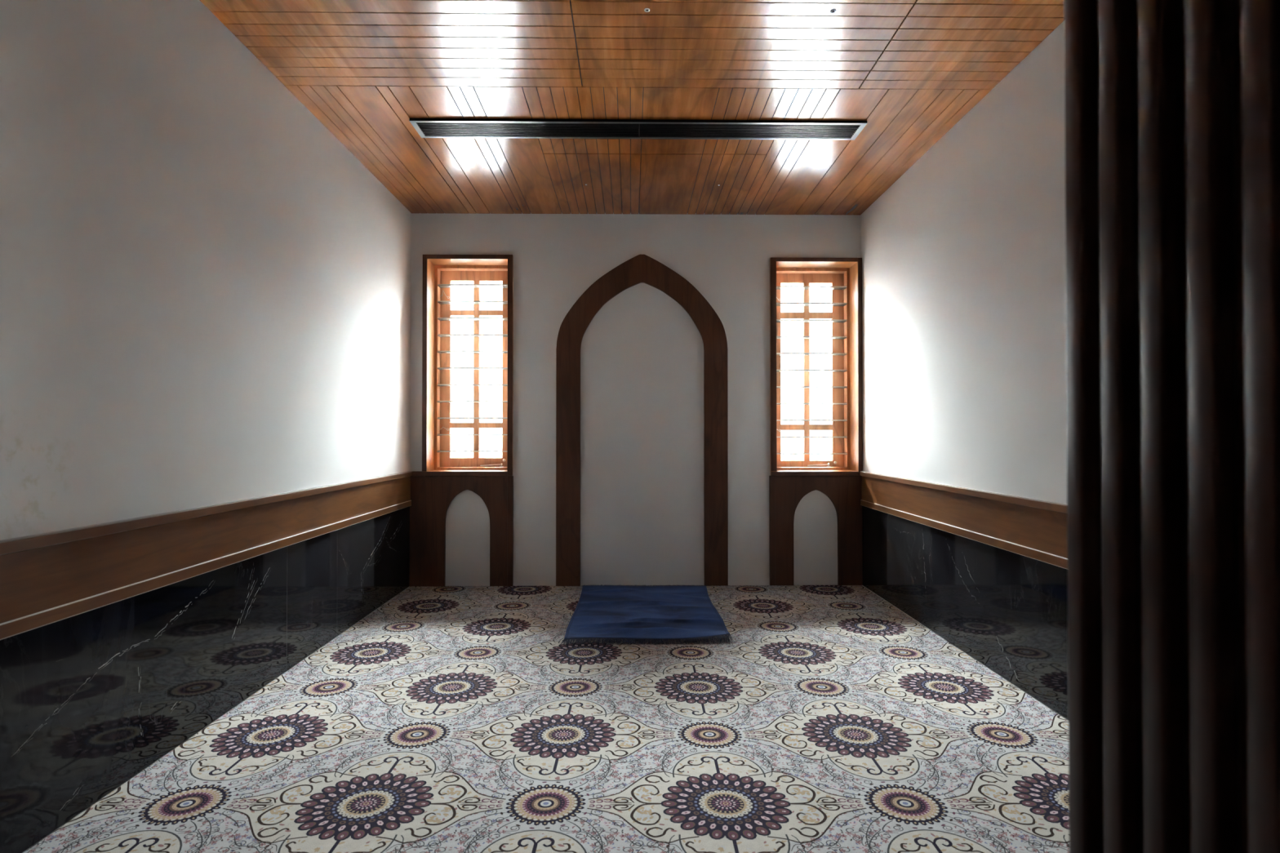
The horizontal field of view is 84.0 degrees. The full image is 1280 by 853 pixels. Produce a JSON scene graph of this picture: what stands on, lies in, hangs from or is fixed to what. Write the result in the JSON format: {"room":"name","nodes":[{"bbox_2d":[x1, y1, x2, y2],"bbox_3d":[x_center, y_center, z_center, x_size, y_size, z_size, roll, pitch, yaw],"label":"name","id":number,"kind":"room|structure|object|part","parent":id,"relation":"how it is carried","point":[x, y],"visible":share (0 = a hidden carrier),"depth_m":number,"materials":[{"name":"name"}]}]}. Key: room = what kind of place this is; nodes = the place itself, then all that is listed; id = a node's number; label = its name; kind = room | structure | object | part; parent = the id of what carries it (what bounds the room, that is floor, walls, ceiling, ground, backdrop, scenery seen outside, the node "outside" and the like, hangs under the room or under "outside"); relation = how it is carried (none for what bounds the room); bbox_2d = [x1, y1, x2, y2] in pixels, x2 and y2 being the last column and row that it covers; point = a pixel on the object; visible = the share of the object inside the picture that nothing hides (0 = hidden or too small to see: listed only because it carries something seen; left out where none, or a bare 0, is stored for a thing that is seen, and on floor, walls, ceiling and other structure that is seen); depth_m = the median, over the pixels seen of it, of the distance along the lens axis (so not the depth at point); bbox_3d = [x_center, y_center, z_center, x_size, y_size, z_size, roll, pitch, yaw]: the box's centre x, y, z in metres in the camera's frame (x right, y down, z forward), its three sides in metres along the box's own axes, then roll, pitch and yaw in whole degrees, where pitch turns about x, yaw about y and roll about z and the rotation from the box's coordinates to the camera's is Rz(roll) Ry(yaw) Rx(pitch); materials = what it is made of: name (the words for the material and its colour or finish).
{"room":"mosque","nodes":[
{"label":"mosque","id":0,"kind":"room"},
{"bbox_2d":[0,0,411,852],"bbox_3d":[-1.872,-0.292,2.574,0.250,3.200,5.908,0,-1,-1],"label":"wall","id":1,"kind":"structure","parent":0,"point":[205,293],"depth_m":2.68,"materials":[{"name":"white paint"}]},
{"bbox_2d":[0,506,409,852],"bbox_3d":[-1.747,0.894,2.664,0.002,0.626,5.705,0,-1,-1],"label":"marble panel","id":2,"kind":"object","parent":1,"relation":"attached to","point":[91,700],"visible":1,"depth_m":2.58,"materials":[{"name":"black stone"}]},
{"bbox_2d":[0,471,412,639],"bbox_3d":[-1.734,0.449,2.653,0.026,0.265,5.674,0,-1,-1],"label":"panel","id":3,"kind":"object","parent":1,"relation":"attached to","point":[47,578],"visible":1,"depth_m":2.56,"materials":[{"name":"brown wood"}]},
{"bbox_3d":[-1.734,0.336,2.655,0.026,0.032,5.674,0,-1,-1],"label":"cap rail","id":4,"kind":"part","parent":3,"relation":"part of","materials":[{"name":"brown wood"}]},
{"bbox_2d":[200,0,1064,214],"bbox_3d":[0.012,-1.792,2.623,3.618,0.200,5.928,0,-1,-1],"label":"ceiling","id":5,"kind":"structure","parent":0,"point":[911,69],"depth_m":3.45,"materials":[{"name":"brown wood"}]},
{"bbox_2d":[408,117,867,140],"bbox_3d":[-0.005,-1.671,4.001,2.507,0.015,0.229,0,-1,-1],"label":"ceiling vent","id":6,"kind":"object","parent":5,"relation":"in","point":[531,128],"visible":1,"depth_m":3.99,"materials":[{"name":"grey metal"}]},
{"bbox_3d":[-0.005,-1.677,4.004,2.467,0.002,0.188,0,-1,-1],"label":"backing plate","id":7,"kind":"part","parent":6,"relation":"part of","materials":[{"name":"black metal"}]},
{"bbox_2d":[410,213,861,586],"bbox_3d":[-0.026,-0.260,5.709,4.018,3.200,0.315,0,-1,-1],"label":"wall","id":8,"kind":"structure","parent":0,"point":[642,522],"depth_m":5.55,"materials":[{"name":"white paint"}]},
{"bbox_2d":[412,471,422,475],"bbox_3d":[-1.731,0.365,5.508,0.096,0.035,0.030,0,-1,-1],"label":"wood trim","id":9,"kind":"object","parent":8,"relation":"attached to","point":[414,473],"visible":0.76,"depth_m":5.49,"materials":[{"name":"brown wood"}]},
{"bbox_2d":[409,475,513,586],"bbox_3d":[-1.381,0.809,5.508,0.795,0.852,0.030,0,-1,-1],"label":"panel","id":10,"kind":"object","parent":8,"relation":"attached to","point":[431,496],"visible":0.98,"depth_m":5.50,"materials":[{"name":"brown wood"}]},
{"bbox_3d":[-1.403,0.387,5.513,0.753,0.007,0.029,0,-1,-1],"label":"rail","id":11,"kind":"part","parent":10,"relation":"part of","materials":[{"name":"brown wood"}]},
{"bbox_2d":[422,254,513,475],"bbox_3d":[-1.337,-0.474,5.675,0.695,1.714,0.349,0,-1,-1],"label":"window","id":12,"kind":"structure","parent":8,"relation":"in","point":[439,271],"depth_m":5.71,"materials":[{"name":"brown wood"}]},
{"bbox_3d":[-1.665,-0.493,5.500,0.035,1.679,0.007,0,-1,-1],"label":"architrave","id":13,"kind":"part","parent":12,"relation":"part of","materials":[{"name":"brown wood"}]},
{"bbox_3d":[-1.354,0.365,5.495,0.657,0.033,0.007,0,-1,-1],"label":"architrave","id":14,"kind":"part","parent":12,"relation":"part of","materials":[{"name":"brown wood"}]},
{"bbox_3d":[-1.338,0.366,5.602,0.622,0.034,0.207,0,-1,-1],"label":"sill","id":15,"kind":"part","parent":12,"relation":"part of","materials":[{"name":"brown wood"}]},
{"bbox_3d":[-1.337,-1.316,5.512,0.622,0.033,0.007,0,-1,-1],"label":"architrave","id":16,"kind":"part","parent":12,"relation":"part of","materials":[{"name":"brown wood"}]},
{"bbox_3d":[-1.340,-1.138,5.760,0.568,0.009,0.096,0,-1,-1],"label":"louvre blade","id":17,"kind":"part","parent":12,"relation":"part of","materials":[{"name":"clear glass"}]},
{"bbox_3d":[-1.340,-0.469,5.753,0.568,0.009,0.096,0,-1,-1],"label":"louvre blade","id":18,"kind":"part","parent":12,"relation":"part of","materials":[{"name":"clear glass"}]},
{"bbox_3d":[-1.340,-0.201,5.750,0.568,0.009,0.096,0,-1,-1],"label":"louvre blade","id":19,"kind":"part","parent":12,"relation":"part of","materials":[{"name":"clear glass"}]},
{"bbox_3d":[-1.340,-1.004,5.758,0.568,0.009,0.096,0,-1,-1],"label":"louvre blade","id":20,"kind":"part","parent":12,"relation":"part of","materials":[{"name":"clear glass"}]},
{"bbox_3d":[-1.340,-0.335,5.752,0.568,0.009,0.096,0,-1,-1],"label":"louvre blade","id":21,"kind":"part","parent":12,"relation":"part of","materials":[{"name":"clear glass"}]},
{"bbox_3d":[-1.340,-0.602,5.754,0.568,0.009,0.096,0,-1,-1],"label":"louvre blade","id":22,"kind":"part","parent":12,"relation":"part of","materials":[{"name":"clear glass"}]},
{"bbox_3d":[-1.340,-0.870,5.757,0.568,0.009,0.096,0,-1,-1],"label":"louvre blade","id":23,"kind":"part","parent":12,"relation":"part of","materials":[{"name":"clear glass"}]},
{"bbox_3d":[-1.007,-0.475,5.508,0.038,1.714,0.007,0,-1,-1],"label":"architrave","id":24,"kind":"part","parent":12,"relation":"part of","materials":[{"name":"brown wood"}]},
{"bbox_2d":[555,253,728,586],"bbox_3d":[0.016,-0.053,5.534,1.332,2.575,0.030,0,-1,-1],"label":"arch","id":25,"kind":"object","parent":8,"relation":"attached to","point":[641,268],"visible":1,"depth_m":5.52,"materials":[{"name":"brown wood"}]},
{"bbox_2d":[768,475,862,585],"bbox_3d":[1.370,0.809,5.542,0.721,0.852,0.030,0,-1,-1],"label":"panel","id":26,"kind":"object","parent":8,"relation":"attached to","point":[785,492],"visible":0.97,"depth_m":5.53,"materials":[{"name":"brown wood"}]},
{"bbox_3d":[1.391,0.387,5.547,0.679,0.007,0.029,0,-1,-1],"label":"rail","id":27,"kind":"part","parent":26,"relation":"part of","materials":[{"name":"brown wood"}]},
{"bbox_2d":[769,257,862,475],"bbox_3d":[1.373,-0.466,5.708,0.714,1.699,0.349,0,-1,-1],"label":"window","id":28,"kind":"structure","parent":8,"relation":"in","point":[844,275],"depth_m":5.76,"materials":[{"name":"brown wood"}]},
{"bbox_3d":[1.040,-0.485,5.533,0.044,1.664,0.007,0,-1,-1],"label":"architrave","id":29,"kind":"part","parent":28,"relation":"part of","materials":[{"name":"brown wood"}]},
{"bbox_3d":[1.377,-0.319,5.785,0.583,0.009,0.096,0,-1,-1],"label":"louvre blade","id":30,"kind":"part","parent":28,"relation":"part of","materials":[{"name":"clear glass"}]},
{"bbox_3d":[1.377,-0.184,5.783,0.583,0.009,0.096,0,-1,-1],"label":"louvre blade","id":31,"kind":"part","parent":28,"relation":"part of","materials":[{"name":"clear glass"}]},
{"bbox_3d":[1.377,-0.589,5.787,0.583,0.009,0.096,0,-1,-1],"label":"louvre blade","id":32,"kind":"part","parent":28,"relation":"part of","materials":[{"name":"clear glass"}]},
{"bbox_3d":[1.377,-0.454,5.786,0.583,0.009,0.096,0,-1,-1],"label":"louvre blade","id":33,"kind":"part","parent":28,"relation":"part of","materials":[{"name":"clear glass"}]},
{"bbox_3d":[1.377,-0.859,5.790,0.583,0.009,0.096,0,-1,-1],"label":"louvre blade","id":34,"kind":"part","parent":28,"relation":"part of","materials":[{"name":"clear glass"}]},
{"bbox_3d":[1.377,-1.129,5.793,0.583,0.009,0.096,0,-1,-1],"label":"louvre blade","id":35,"kind":"part","parent":28,"relation":"part of","materials":[{"name":"clear glass"}]},
{"bbox_3d":[1.377,-0.724,5.789,0.583,0.009,0.096,0,-1,-1],"label":"louvre blade","id":36,"kind":"part","parent":28,"relation":"part of","materials":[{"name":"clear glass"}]},
{"bbox_3d":[1.377,-0.994,5.792,0.583,0.009,0.096,0,-1,-1],"label":"louvre blade","id":37,"kind":"part","parent":28,"relation":"part of","materials":[{"name":"clear glass"}]},
{"bbox_3d":[1.358,0.366,5.528,0.681,0.031,0.007,0,-1,-1],"label":"architrave","id":38,"kind":"part","parent":28,"relation":"part of","materials":[{"name":"brown wood"}]},
{"bbox_3d":[1.379,0.367,5.635,0.637,0.032,0.207,0,-1,-1],"label":"sill","id":39,"kind":"part","parent":28,"relation":"part of","materials":[{"name":"brown wood"}]},
{"bbox_3d":[1.381,-1.302,5.545,0.637,0.031,0.007,0,-1,-1],"label":"architrave","id":40,"kind":"part","parent":28,"relation":"part of","materials":[{"name":"brown wood"}]},
{"bbox_3d":[1.716,-0.468,5.541,0.033,1.699,0.007,0,-1,-1],"label":"architrave","id":41,"kind":"part","parent":28,"relation":"part of","materials":[{"name":"brown wood"}]},
{"bbox_2d":[861,20,1068,720],"bbox_3d":[1.896,-0.292,2.621,0.250,3.200,5.908,0,-1,-1],"label":"wall","id":42,"kind":"structure","parent":0,"point":[963,257],"depth_m":3.69,"materials":[{"name":"white paint"}]},
{"bbox_2d":[859,471,1067,569],"bbox_3d":[1.756,0.450,2.696,0.026,0.265,5.674,0,-1,-1],"label":"panel","id":43,"kind":"object","parent":42,"relation":"attached to","point":[1036,529],"visible":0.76,"depth_m":3.64,"materials":[{"name":"brown wood"}]},
{"bbox_3d":[1.756,0.337,2.697,0.026,0.032,5.674,0,-1,-1],"label":"cap rail","id":44,"kind":"part","parent":43,"relation":"part of","materials":[{"name":"brown wood"}]},
{"bbox_3d":[1.760,0.562,2.695,0.020,0.037,5.674,0,-1,-1],"label":"rail","id":45,"kind":"part","parent":43,"relation":"part of","materials":[{"name":"brown wood"}]},
{"bbox_2d":[862,506,1068,719],"bbox_3d":[1.768,0.890,2.707,0.002,0.634,5.705,0,-1,-1],"label":"marble panel","id":46,"kind":"object","parent":42,"relation":"attached to","point":[1007,611],"visible":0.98,"depth_m":3.67,"materials":[{"name":"black stone"}]},
{"bbox_3d":[0.021,1.281,1.819,4.018,0.138,8.063,0,-1,-1],"label":"floor","id":47,"kind":"structure","parent":0,"visible":0},
{"bbox_2d":[24,585,1069,852],"bbox_3d":[0.010,1.214,2.683,3.510,0.012,5.703,0,-1,-1],"label":"carpet","id":48,"kind":"object","parent":47,"relation":"on","point":[444,719],"visible":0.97,"depth_m":2.68,"materials":[{"name":"carpet"}]},
{"bbox_2d":[558,584,734,645],"bbox_3d":[0.035,1.210,4.730,0.995,0.036,1.550,0,-1,-1],"label":"rug","id":49,"kind":"object","parent":48,"relation":"on","point":[664,613],"visible":1,"depth_m":4.55,"materials":[{"name":"blue fabric"}]},
{"bbox_3d":[0.047,-0.322,-0.256,3.518,3.200,0.200,0,-1,-1],"label":"wall","id":50,"kind":"structure","parent":0,"visible":0},
{"bbox_2d":[1064,0,1279,852],"bbox_3d":[0.526,0.018,0.343,0.060,2.308,0.954,0,-1,-1],"label":"curtain","id":51,"kind":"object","parent":50,"relation":"in","point":[1172,107],"depth_m":0.67,"materials":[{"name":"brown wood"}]},
{"label":"outside","id":52,"kind":"structure","parent":0,"visible":0},
{"bbox_3d":[-0.116,1.703,9.414,28.000,0.150,7.137,0,-1,-1],"label":"ground","id":53,"kind":"structure","parent":52,"visible":0},
{"bbox_2d":[451,281,831,460],"bbox_3d":[-0.019,-0.169,9.703,7.000,3.700,1.000,0,-1,-1],"label":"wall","id":54,"kind":"structure","parent":53,"relation":"on","point":[459,343],"depth_m":9.20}
]}

